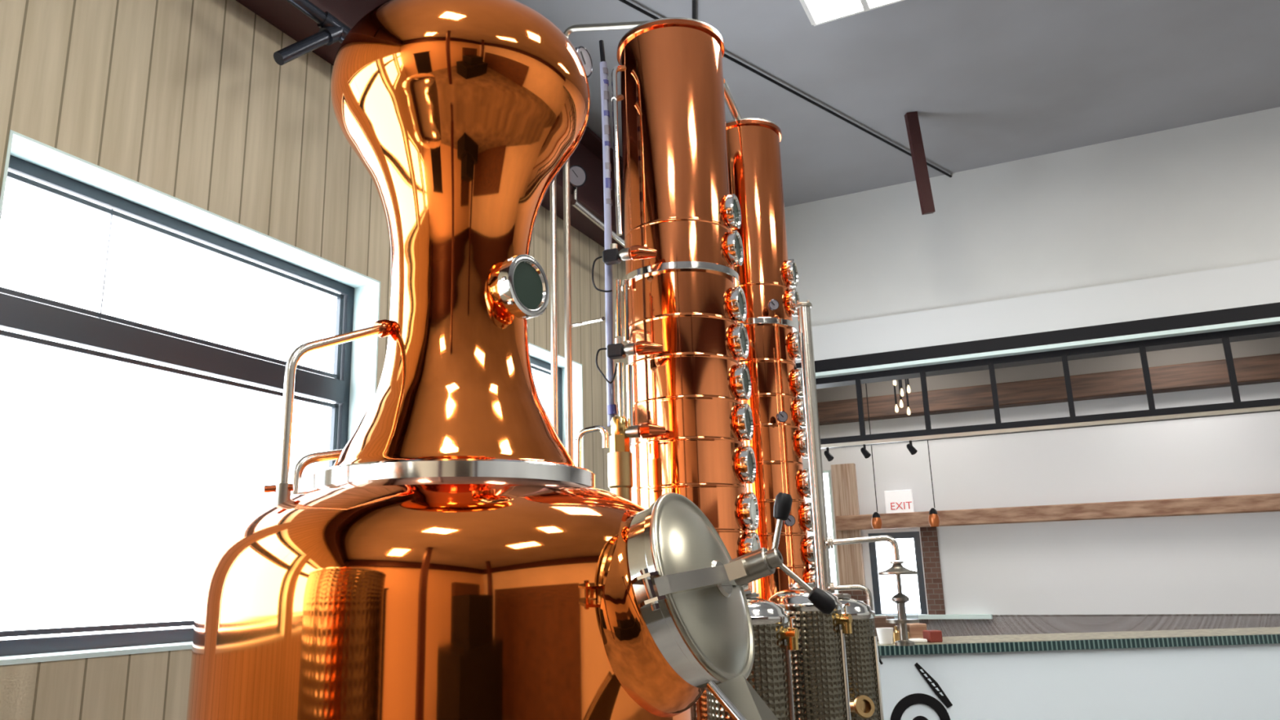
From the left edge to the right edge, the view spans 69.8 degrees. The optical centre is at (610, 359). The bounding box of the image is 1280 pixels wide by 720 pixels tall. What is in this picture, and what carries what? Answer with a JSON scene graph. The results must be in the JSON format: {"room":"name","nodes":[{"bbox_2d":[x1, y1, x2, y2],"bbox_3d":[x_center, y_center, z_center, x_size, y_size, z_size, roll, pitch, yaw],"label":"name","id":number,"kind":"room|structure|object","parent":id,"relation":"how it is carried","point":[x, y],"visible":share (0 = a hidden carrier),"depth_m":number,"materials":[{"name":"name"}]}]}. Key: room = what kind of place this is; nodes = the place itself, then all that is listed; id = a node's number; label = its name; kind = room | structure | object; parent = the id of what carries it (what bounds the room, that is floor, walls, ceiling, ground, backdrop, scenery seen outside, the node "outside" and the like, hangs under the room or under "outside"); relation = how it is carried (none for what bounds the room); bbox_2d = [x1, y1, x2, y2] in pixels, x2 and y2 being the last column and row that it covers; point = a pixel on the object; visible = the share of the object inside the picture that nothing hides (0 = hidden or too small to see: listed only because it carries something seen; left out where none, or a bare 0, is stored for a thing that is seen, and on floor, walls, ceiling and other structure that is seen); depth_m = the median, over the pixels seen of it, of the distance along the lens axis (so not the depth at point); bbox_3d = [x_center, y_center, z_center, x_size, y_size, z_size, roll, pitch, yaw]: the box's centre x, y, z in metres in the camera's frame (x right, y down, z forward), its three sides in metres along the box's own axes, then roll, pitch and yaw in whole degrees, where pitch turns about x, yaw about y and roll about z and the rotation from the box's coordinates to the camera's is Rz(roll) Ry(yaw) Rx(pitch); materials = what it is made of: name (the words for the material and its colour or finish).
{"room":"processing plant","nodes":[
{"label":"processing plant","id":0,"kind":"room"},
{"bbox_2d":[0,0,630,719],"bbox_3d":[-1.948,0.041,4.581,0.262,5.360,17.770,-8,-15,26],"label":"wall","id":1,"kind":"structure","parent":0,"point":[190,101],"depth_m":4.49,"materials":[{"name":"beige wood"}]},
{"bbox_2d":[0,155,354,656],"bbox_3d":[-2.062,0.323,4.455,0.065,2.018,2.176,-8,-15,26],"label":"window","id":2,"kind":"structure","parent":1,"relation":"in","point":[20,313],"depth_m":4.29,"materials":[{"name":"grey metal"}]},
{"bbox_2d":[0,129,583,665],"bbox_3d":[-3.136,-0.197,2.188,0.256,2.050,12.440,-8,-15,26],"label":"trim","id":3,"kind":"structure","parent":1,"relation":"attached to","point":[364,358],"depth_m":4.72,"materials":[{"name":"white paint"}]},
{"bbox_2d":[235,0,625,262],"bbox_3d":[-2.298,-2.465,3.897,0.326,0.725,13.720,-8,-15,26],"label":"steel beam","id":4,"kind":"structure","parent":1,"relation":"attached to","point":[281,14],"depth_m":7.42,"materials":[{"name":"red"}]},
{"bbox_2d":[273,0,351,65],"bbox_3d":[-1.519,-1.643,4.707,0.105,0.424,0.421,-14,-19,43],"label":"bracket","id":5,"kind":"object","parent":4,"relation":"attached to","point":[332,30],"visible":0.94,"depth_m":4.69,"materials":[{"name":"grey metal"}]},
{"bbox_2d":[570,199,624,247],"bbox_3d":[-0.063,-1.104,7.569,0.052,0.104,1.012,-8,-15,26],"label":"pipe","id":6,"kind":"object","parent":4,"relation":"attached to","point":[574,202],"visible":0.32,"depth_m":7.39,"materials":[{"name":"silver metal"}]},
{"bbox_2d":[572,186,577,200],"bbox_3d":[-0.285,-1.321,7.243,0.040,0.167,0.043,-5,-14,15],"label":"pipe","id":7,"kind":"object","parent":6,"relation":"attached to","point":[574,188],"visible":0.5,"depth_m":7.23,"materials":[{"name":"silver metal"}]},
{"bbox_2d":[569,164,586,186],"bbox_3d":[-0.277,-1.443,7.219,0.170,0.170,0.082,6,-15,-27],"label":"gauge","id":8,"kind":"object","parent":7,"relation":"attached to","point":[577,174],"visible":0.84,"depth_m":7.20,"materials":[{"name":"grey"}]},
{"bbox_2d":[529,355,562,442],"bbox_3d":[-0.908,0.836,6.682,0.065,2.018,2.176,-8,-15,26],"label":"window","id":9,"kind":"structure","parent":1,"relation":"in","point":[537,365],"depth_m":7.69,"materials":[{"name":"grey metal"}]},
{"bbox_2d":[550,177,558,435],"bbox_3d":[-0.819,0.531,5.026,1.223,3.968,0.036,-8,-15,26],"label":"pipe","id":10,"kind":"object","parent":1,"relation":"attached to","point":[553,285],"visible":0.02,"depth_m":4.93,"materials":[{"name":"silver metal"}]},
{"bbox_2d":[515,0,1279,207],"bbox_3d":[2.029,-3.568,1.862,10.700,0.200,14.240,-8,-15,26],"label":"ceiling","id":11,"kind":"structure","parent":0,"point":[988,82],"depth_m":7.07,"materials":[{"name":"paint"}]},
{"bbox_2d":[692,0,696,19],"bbox_3d":[0.553,-2.389,6.084,0.026,0.026,1.107,-2,-14,5],"label":"conduit","id":12,"kind":"object","parent":11,"relation":"attached to","point":[694,2],"visible":0.26,"depth_m":6.16,"materials":[{"name":"black plastic"}]},
{"bbox_2d":[618,0,951,177],"bbox_3d":[0.382,-2.319,6.317,7.918,0.022,0.022,11,-18,-41],"label":"cable","id":13,"kind":"object","parent":11,"relation":"attached to","point":[624,2],"visible":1,"depth_m":7.30,"materials":[{"name":"black metal"}]},
{"bbox_2d":[799,0,904,26],"bbox_3d":[1.421,-2.505,5.560,0.740,0.100,1.290,-8,-15,26],"label":"ceiling light","id":14,"kind":"object","parent":11,"relation":"attached to","point":[818,12],"visible":1,"depth_m":6.08,"materials":[{"name":"white plastic"}]},
{"bbox_2d":[806,0,862,21],"bbox_3d":[1.260,-2.468,5.634,0.310,0.040,1.240,-8,-15,26],"label":"diffuser","id":15,"kind":"object","parent":14,"relation":"attached to","point":[816,10],"depth_m":6.10,"materials":[{"name":"white plastic"}]},
{"bbox_2d":[867,0,889,5],"bbox_3d":[1.581,-2.513,5.478,0.310,0.040,1.240,-8,-15,26],"label":"diffuser","id":16,"kind":"object","parent":14,"relation":"attached to","point":[870,2],"depth_m":6.04,"materials":[{"name":"white plastic"}]},
{"bbox_2d":[904,111,935,214],"bbox_3d":[2.581,-1.644,7.651,0.110,0.862,0.285,-12,-17,37],"label":"bar","id":17,"kind":"object","parent":11,"relation":"hanging from","point":[912,122],"visible":1,"depth_m":7.62,"materials":[{"name":"red metal"}]},
{"bbox_2d":[784,106,1279,328],"bbox_3d":[5.247,-1.393,7.856,10.100,1.350,0.201,-8,-15,26],"label":"wall","id":18,"kind":"structure","parent":0,"point":[1202,196],"depth_m":8.34,"materials":[{"name":"white paint"}]},
{"bbox_2d":[795,259,1279,363],"bbox_3d":[5.246,-0.577,7.617,10.098,0.352,0.290,-8,-15,26],"label":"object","id":19,"kind":"structure","parent":18,"relation":"attached to","point":[1257,283],"depth_m":8.09,"materials":[{"name":"white paint"}]},
{"bbox_2d":[800,337,1279,636],"bbox_3d":[6.521,1.515,9.636,10.100,4.500,0.251,-8,-15,26],"label":"wall","id":20,"kind":"structure","parent":0,"point":[1225,563],"depth_m":10.08,"materials":[{"name":"white paint"}]},
{"bbox_2d":[822,470,839,593],"bbox_3d":[2.622,2.581,11.337,0.400,2.400,0.080,-8,-15,26],"label":"window","id":21,"kind":"structure","parent":20,"relation":"in","point":[828,472],"depth_m":11.35,"materials":[{"name":"white paint"}]},
{"bbox_2d":[831,462,865,591],"bbox_3d":[2.901,2.035,11.191,0.280,1.520,0.100,-8,-15,26],"label":"trim","id":22,"kind":"structure","parent":20,"relation":"attached to","point":[846,502],"depth_m":11.16,"materials":[{"name":"beige wood"}]},
{"bbox_2d":[838,591,867,604],"bbox_3d":[2.916,2.913,10.970,0.320,0.290,0.120,-8,-15,26],"label":"trim","id":23,"kind":"structure","parent":20,"relation":"attached to","point":[857,595],"depth_m":10.91,"materials":[{"name":"brown brick"}]},
{"bbox_2d":[868,531,927,614],"bbox_3d":[3.427,2.556,10.925,0.600,0.980,0.080,-8,-15,26],"label":"window","id":24,"kind":"structure","parent":20,"relation":"in","point":[915,535],"depth_m":10.92,"materials":[{"name":"grey metal"}]},
{"bbox_2d":[884,489,914,513],"bbox_3d":[3.455,1.722,10.945,0.320,0.320,0.154,-8,-15,26],"label":"exit sign","id":25,"kind":"object","parent":20,"relation":"attached to","point":[900,500],"visible":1,"depth_m":10.88,"materials":[{"name":"white plastic"}]},
{"bbox_2d":[920,526,945,614],"bbox_3d":[3.754,2.449,10.683,0.180,1.020,0.050,-8,-15,26],"label":"trim","id":26,"kind":"structure","parent":20,"relation":"attached to","point":[931,562],"depth_m":10.66,"materials":[{"name":"red brick"}]},
{"bbox_2d":[875,613,992,619],"bbox_3d":[3.629,2.969,10.588,1.450,0.050,0.121,-8,-15,26],"label":"trim","id":27,"kind":"structure","parent":20,"relation":"attached to","point":[947,616],"depth_m":10.43,"materials":[{"name":"white paint"}]},
{"bbox_2d":[817,353,1279,425],"bbox_3d":[6.385,0.156,9.749,10.100,0.260,0.221,-8,-15,26],"label":"timber beam","id":28,"kind":"structure","parent":20,"relation":"attached to","point":[1261,369],"depth_m":10.29,"materials":[{"name":"brown wood"}]},
{"bbox_3d":[5.971,-0.773,9.166,10.700,0.150,2.980,-8,-15,26],"label":"ceiling","id":29,"kind":"structure","parent":0,"visible":0},
{"bbox_2d":[865,383,882,528],"bbox_3d":[2.668,0.615,9.512,0.104,2.239,0.104,-1,-14,0],"label":"pendant lamp","id":30,"kind":"object","parent":29,"relation":"hanging from","point":[877,523],"visible":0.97,"depth_m":9.26,"materials":[{"name":"brown"}]},
{"bbox_2d":[893,378,910,415],"bbox_3d":[3.237,0.137,10.247,0.188,0.989,0.039,-8,-15,26],"label":"chandelier","id":31,"kind":"object","parent":29,"relation":"hanging from","point":[900,381],"visible":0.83,"depth_m":10.18,"materials":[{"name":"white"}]},
{"bbox_2d":[927,440,939,526],"bbox_3d":[3.161,0.548,9.272,0.104,2.245,0.104,-1,-14,0],"label":"pendant lamp","id":32,"kind":"object","parent":29,"relation":"hanging from","point":[933,518],"visible":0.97,"depth_m":9.00,"materials":[{"name":"brown"}]},
{"bbox_3d":[2.909,2.171,2.016,10.700,0.200,17.600,-8,-15,26],"label":"floor","id":33,"kind":"structure","parent":0,"visible":0},
{"bbox_2d":[186,0,835,719],"bbox_3d":[-0.332,0.504,2.922,1.804,3.610,1.480,-1,-14,0],"label":"copper pot still","id":34,"kind":"object","parent":33,"relation":"on","point":[454,560],"visible":1,"depth_m":2.41,"materials":[{"name":"orange metal"}]},
{"bbox_2d":[706,675,777,719],"bbox_3d":[0.358,0.857,2.158,0.178,0.193,0.256,10,-18,-40],"label":"chute","id":35,"kind":"object","parent":34,"relation":"attached to","point":[736,695],"visible":1,"depth_m":2.22,"materials":[{"name":"silver metal"}]},
{"bbox_2d":[616,17,760,719],"bbox_3d":[0.375,0.404,4.613,0.636,4.568,0.618,6,-15,-28],"label":"rectifier","id":36,"kind":"object","parent":33,"relation":"on","point":[688,300],"visible":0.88,"depth_m":4.57,"materials":[{"name":"orange metal"}]},
{"bbox_2d":[563,17,661,460],"bbox_3d":[0.051,0.187,4.701,0.642,4.446,0.047,-8,-15,24],"label":"pipe","id":37,"kind":"object","parent":36,"relation":"attached to","point":[619,25],"visible":0.36,"depth_m":4.98,"materials":[{"name":"grey metal"}]},
{"bbox_2d":[570,316,604,327],"bbox_3d":[-0.121,-0.194,4.691,0.020,0.110,0.463,4,-15,-21],"label":"pipe","id":38,"kind":"object","parent":37,"relation":"attached to","point":[602,318],"visible":1,"depth_m":4.65,"materials":[{"name":"silver metal"}]},
{"bbox_2d":[611,65,626,235],"bbox_3d":[0.049,-1.107,4.772,0.044,0.997,0.118,-10,-16,31],"label":"rod","id":39,"kind":"object","parent":36,"relation":"attached to","point":[615,99],"visible":1,"depth_m":4.72,"materials":[{"name":"silver metal"}]},
{"bbox_2d":[599,40,617,426],"bbox_3d":[-0.014,-0.695,4.657,0.051,2.089,0.055,-1,-14,0],"label":"tube","id":40,"kind":"object","parent":39,"relation":"attached to","point":[605,99],"visible":0.98,"depth_m":4.65,"materials":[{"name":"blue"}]},
{"bbox_2d":[575,425,608,467],"bbox_3d":[-0.090,0.527,4.374,0.175,0.430,0.032,-6,-14,18],"label":"pipe","id":41,"kind":"object","parent":40,"relation":"attached to","point":[601,428],"visible":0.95,"depth_m":4.40,"materials":[{"name":"silver metal"}]},
{"bbox_2d":[602,243,657,265],"bbox_3d":[0.101,-0.513,4.501,0.267,0.109,0.090,-4,-14,11],"label":"valve","id":42,"kind":"object","parent":40,"relation":"attached to","point":[612,255],"visible":1,"depth_m":4.46,"materials":[{"name":"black metal"}]},
{"bbox_2d":[591,256,612,292],"bbox_3d":[-0.044,-0.419,4.463,0.098,0.188,0.010,-1,-14,0],"label":"cable","id":43,"kind":"object","parent":42,"relation":"hanging from","point":[599,257],"visible":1,"depth_m":4.45,"materials":[{"name":"black plastic"}]},
{"bbox_2d":[607,416,666,502],"bbox_3d":[0.121,0.468,4.266,0.277,0.419,0.116,-5,-14,16],"label":"valve","id":44,"kind":"object","parent":36,"relation":"attached to","point":[620,460],"visible":0.88,"depth_m":4.25,"materials":[{"name":"brown metal"}]},
{"bbox_2d":[617,362,624,416],"bbox_3d":[0.048,0.166,4.383,0.031,0.309,0.030,-1,-14,0],"label":"pipe","id":45,"kind":"object","parent":44,"relation":"attached to","point":[620,368],"visible":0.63,"depth_m":4.38,"materials":[{"name":"silver metal"}]},
{"bbox_2d":[606,337,662,359],"bbox_3d":[0.122,-0.049,4.389,0.267,0.103,0.090,-4,-14,11],"label":"valve","id":46,"kind":"object","parent":45,"relation":"attached to","point":[617,350],"visible":1,"depth_m":4.35,"materials":[{"name":"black metal"}]},
{"bbox_2d":[595,347,617,383],"bbox_3d":[-0.018,0.027,4.356,0.108,0.176,0.010,-1,-14,0],"label":"cable","id":47,"kind":"object","parent":46,"relation":"hanging from","point":[602,348],"visible":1,"depth_m":4.35,"materials":[{"name":"black plastic"}]},
{"bbox_2d":[614,279,622,337],"bbox_3d":[0.036,-0.254,4.485,0.030,0.290,0.030,-1,-14,0],"label":"pipe","id":48,"kind":"object","parent":46,"relation":"attached to","point":[617,282],"visible":1,"depth_m":4.47,"materials":[{"name":"silver metal"}]},
{"bbox_2d":[622,284,629,342],"bbox_3d":[0.075,-0.229,4.478,0.031,0.285,0.030,-1,-14,0],"label":"pipe","id":49,"kind":"object","parent":46,"relation":"attached to","point":[624,287],"visible":1,"depth_m":4.47,"materials":[{"name":"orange metal"}]},
{"bbox_2d":[626,364,633,426],"bbox_3d":[0.092,0.171,4.381,0.032,0.299,0.030,-1,-14,0],"label":"pipe","id":50,"kind":"object","parent":44,"relation":"attached to","point":[628,367],"visible":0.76,"depth_m":4.37,"materials":[{"name":"silver metal"}]},
{"bbox_2d":[706,591,799,719],"bbox_3d":[0.573,1.703,3.577,0.370,1.547,0.352,-1,-14,0],"label":"tank","id":51,"kind":"object","parent":33,"relation":"on","point":[770,676],"visible":0.48,"depth_m":3.56,"materials":[{"name":"silver metal"}]},
{"bbox_2d":[725,117,817,599],"bbox_3d":[0.940,0.640,5.515,0.536,4.508,0.504,-10,-16,33],"label":"rectifier","id":52,"kind":"object","parent":33,"relation":"on","point":[779,444],"visible":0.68,"depth_m":5.48,"materials":[{"name":"orange metal"}]},
{"bbox_2d":[723,77,742,119],"bbox_3d":[0.728,-1.570,5.579,0.052,0.169,0.725,-5,-14,16],"label":"pipe","id":53,"kind":"object","parent":52,"relation":"attached to","point":[729,100],"visible":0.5,"depth_m":5.54,"materials":[{"name":"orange metal"}]},
{"bbox_2d":[768,582,852,719],"bbox_3d":[0.908,1.790,4.032,0.363,1.577,0.344,-1,-14,0],"label":"tank","id":54,"kind":"object","parent":33,"relation":"on","point":[820,689],"visible":0.66,"depth_m":4.00,"materials":[{"name":"silver metal"}]},
{"bbox_2d":[795,300,831,592],"bbox_3d":[1.182,1.202,5.078,0.100,3.200,0.100,-1,-14,0],"label":"tube","id":55,"kind":"object","parent":33,"relation":"on","point":[803,308],"visible":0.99,"depth_m":5.22,"materials":[{"name":"silver metal"}]},
{"bbox_2d":[799,332,822,589],"bbox_3d":[1.137,1.002,5.062,0.024,2.384,0.024,-1,-14,0],"label":"pipe","id":56,"kind":"object","parent":55,"relation":"attached to","point":[801,335],"visible":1,"depth_m":5.15,"materials":[{"name":"silver metal"}]},
{"bbox_2d":[827,582,873,611],"bbox_3d":[1.300,1.324,4.964,0.232,0.236,0.060,-5,-14,14],"label":"pipe","id":57,"kind":"object","parent":55,"relation":"attached to","point":[832,587],"visible":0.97,"depth_m":4.97,"materials":[{"name":"silver metal"}]},
{"bbox_2d":[825,535,900,560],"bbox_3d":[1.375,1.031,5.013,0.388,0.142,0.068,-5,-14,14],"label":"pipe","id":58,"kind":"object","parent":55,"relation":"attached to","point":[829,542],"visible":1,"depth_m":5.00,"materials":[{"name":"silver metal"}]},
{"bbox_2d":[878,560,919,645],"bbox_3d":[1.552,1.300,4.900,0.204,0.434,0.204,-1,-14,0],"label":"spirit safe","id":59,"kind":"object","parent":58,"relation":"attached to","point":[897,569],"visible":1,"depth_m":4.87,"materials":[{"name":"silver metal"}]},
{"bbox_2d":[832,593,884,719],"bbox_3d":[1.171,1.905,4.405,0.344,1.517,0.492,-1,-14,0],"label":"tank","id":60,"kind":"object","parent":33,"relation":"on","point":[865,696],"visible":0.58,"depth_m":4.43,"materials":[{"name":"silver metal"}]},
{"bbox_2d":[877,626,1279,719],"bbox_3d":[3.276,2.371,5.829,3.440,1.189,0.645,0,-14,-5],"label":"bar counter","id":61,"kind":"object","parent":33,"relation":"on","point":[1210,673],"depth_m":5.60,"materials":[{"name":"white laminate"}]},
{"bbox_2d":[878,650,883,664],"bbox_3d":[1.614,1.783,5.489,0.030,0.080,0.014,0,-14,-5],"label":"hook","id":62,"kind":"object","parent":61,"relation":"hanging from","point":[880,660],"visible":0.57,"depth_m":5.48,"materials":[{"name":"black metal"}]},
{"bbox_2d":[875,627,893,644],"bbox_3d":[1.695,1.703,5.654,0.104,0.095,0.104,-1,-14,0],"label":"cup","id":63,"kind":"object","parent":61,"relation":"on","point":[885,635],"visible":1,"depth_m":5.62,"materials":[{"name":"white plastic"}]},
{"bbox_2d":[874,615,895,641],"bbox_3d":[1.755,1.757,5.997,0.154,0.150,0.200,0,-14,-5],"label":"crate","id":64,"kind":"object","parent":61,"relation":"on","point":[880,620],"visible":0.24,"depth_m":5.91,"materials":[{"name":"brown wood"}]},
{"bbox_2d":[893,626,899,642],"bbox_3d":[1.797,1.724,5.761,0.044,0.100,0.044,-1,-14,0],"label":"bottle","id":65,"kind":"object","parent":61,"relation":"on","point":[895,633],"visible":0.72,"depth_m":5.74,"materials":[{"name":"brown metal"}]},
{"bbox_2d":[906,622,926,638],"bbox_3d":[1.990,1.781,6.011,0.116,0.100,0.160,0,-14,-5],"label":"crate","id":66,"kind":"object","parent":61,"relation":"on","point":[915,630],"visible":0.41,"depth_m":5.94,"materials":[{"name":"beige wood"}]},
{"bbox_2d":[908,638,927,643],"bbox_3d":[1.900,1.753,5.721,0.115,0.022,0.120,0,-14,-5],"label":"tray","id":67,"kind":"object","parent":61,"relation":"on","point":[915,640],"visible":0.6,"depth_m":5.67,"materials":[{"name":"white plastic"}]},
{"bbox_2d":[922,630,942,642],"bbox_3d":[2.013,1.727,5.726,0.085,0.070,0.100,0,-14,-5],"label":"carton","id":68,"kind":"object","parent":61,"relation":"on","point":[931,636],"visible":0.91,"depth_m":5.68,"materials":[{"name":"red"}]},
{"bbox_2d":[877,626,1279,645],"bbox_3d":[3.263,1.823,5.974,3.440,0.057,0.620,0,-14,-5],"label":"countertop","id":69,"kind":"structure","parent":61,"relation":"on","point":[1267,630],"depth_m":5.94,"materials":[{"name":"stone"}]},
{"bbox_3d":[7.444,-1.175,0.436,0.200,5.360,17.000,-8,-15,26],"label":"wall","id":70,"kind":"structure","parent":0,"visible":0},
{"bbox_2d":[795,302,1279,372],"bbox_3d":[5.226,-0.361,7.514,10.098,0.115,0.201,-8,-15,26],"label":"beam","id":71,"kind":"structure","parent":70,"relation":"attached to","point":[1267,310],"depth_m":8.04,"materials":[{"name":"black metal"}]},
{"bbox_2d":[798,334,1279,448],"bbox_3d":[4.079,0.277,8.129,4.880,0.615,0.350,-8,-15,26],"label":"window frame","id":72,"kind":"structure","parent":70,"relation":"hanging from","point":[1237,404],"depth_m":8.00,"materials":[{"name":"black paint"}]},
{"bbox_2d":[821,404,1279,448],"bbox_3d":[4.016,0.560,7.918,4.880,0.033,0.033,-8,-15,26],"label":"track","id":73,"kind":"object","parent":72,"relation":"attached to","point":[1269,407],"visible":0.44,"depth_m":7.95,"materials":[{"name":"silver metal"}]},
{"bbox_2d":[823,447,833,461],"bbox_3d":[2.103,0.910,8.828,0.064,0.134,0.098,6,-15,-27],"label":"spot lamp","id":74,"kind":"object","parent":73,"relation":"attached to","point":[829,457],"visible":1,"depth_m":8.81,"materials":[{"name":"black plastic"}]},
{"bbox_2d":[860,444,871,458],"bbox_3d":[2.411,0.866,8.673,0.064,0.134,0.098,11,-18,-41],"label":"spot lamp","id":75,"kind":"object","parent":73,"relation":"attached to","point":[866,454],"visible":1,"depth_m":8.66,"materials":[{"name":"black plastic"}]},
{"bbox_2d":[906,440,917,454],"bbox_3d":[2.793,0.814,8.493,0.064,0.134,0.098,6,-15,-27],"label":"spot lamp","id":76,"kind":"object","parent":73,"relation":"attached to","point":[913,451],"visible":1,"depth_m":8.47,"materials":[{"name":"black plastic"}]},
{"bbox_2d":[815,324,1279,389],"bbox_3d":[5.269,-0.236,7.566,10.098,0.105,0.221,-8,-15,26],"label":"trim","id":77,"kind":"structure","parent":70,"relation":"attached to","point":[1270,331],"depth_m":8.11,"materials":[{"name":"black paint"}]},
{"bbox_2d":[815,316,1279,378],"bbox_3d":[5.194,-0.293,7.429,10.098,0.035,0.110,-8,-15,26],"label":"trim","id":78,"kind":"structure","parent":70,"relation":"attached to","point":[1271,321],"depth_m":8.02,"materials":[{"name":"white paint"}]},
{"bbox_2d":[835,493,1279,530],"bbox_3d":[6.826,1.422,9.183,9.140,0.175,0.101,-8,-15,26],"label":"timber beam","id":79,"kind":"structure","parent":70,"relation":"attached to","point":[1262,502],"depth_m":9.97,"materials":[{"name":"brown wood"}]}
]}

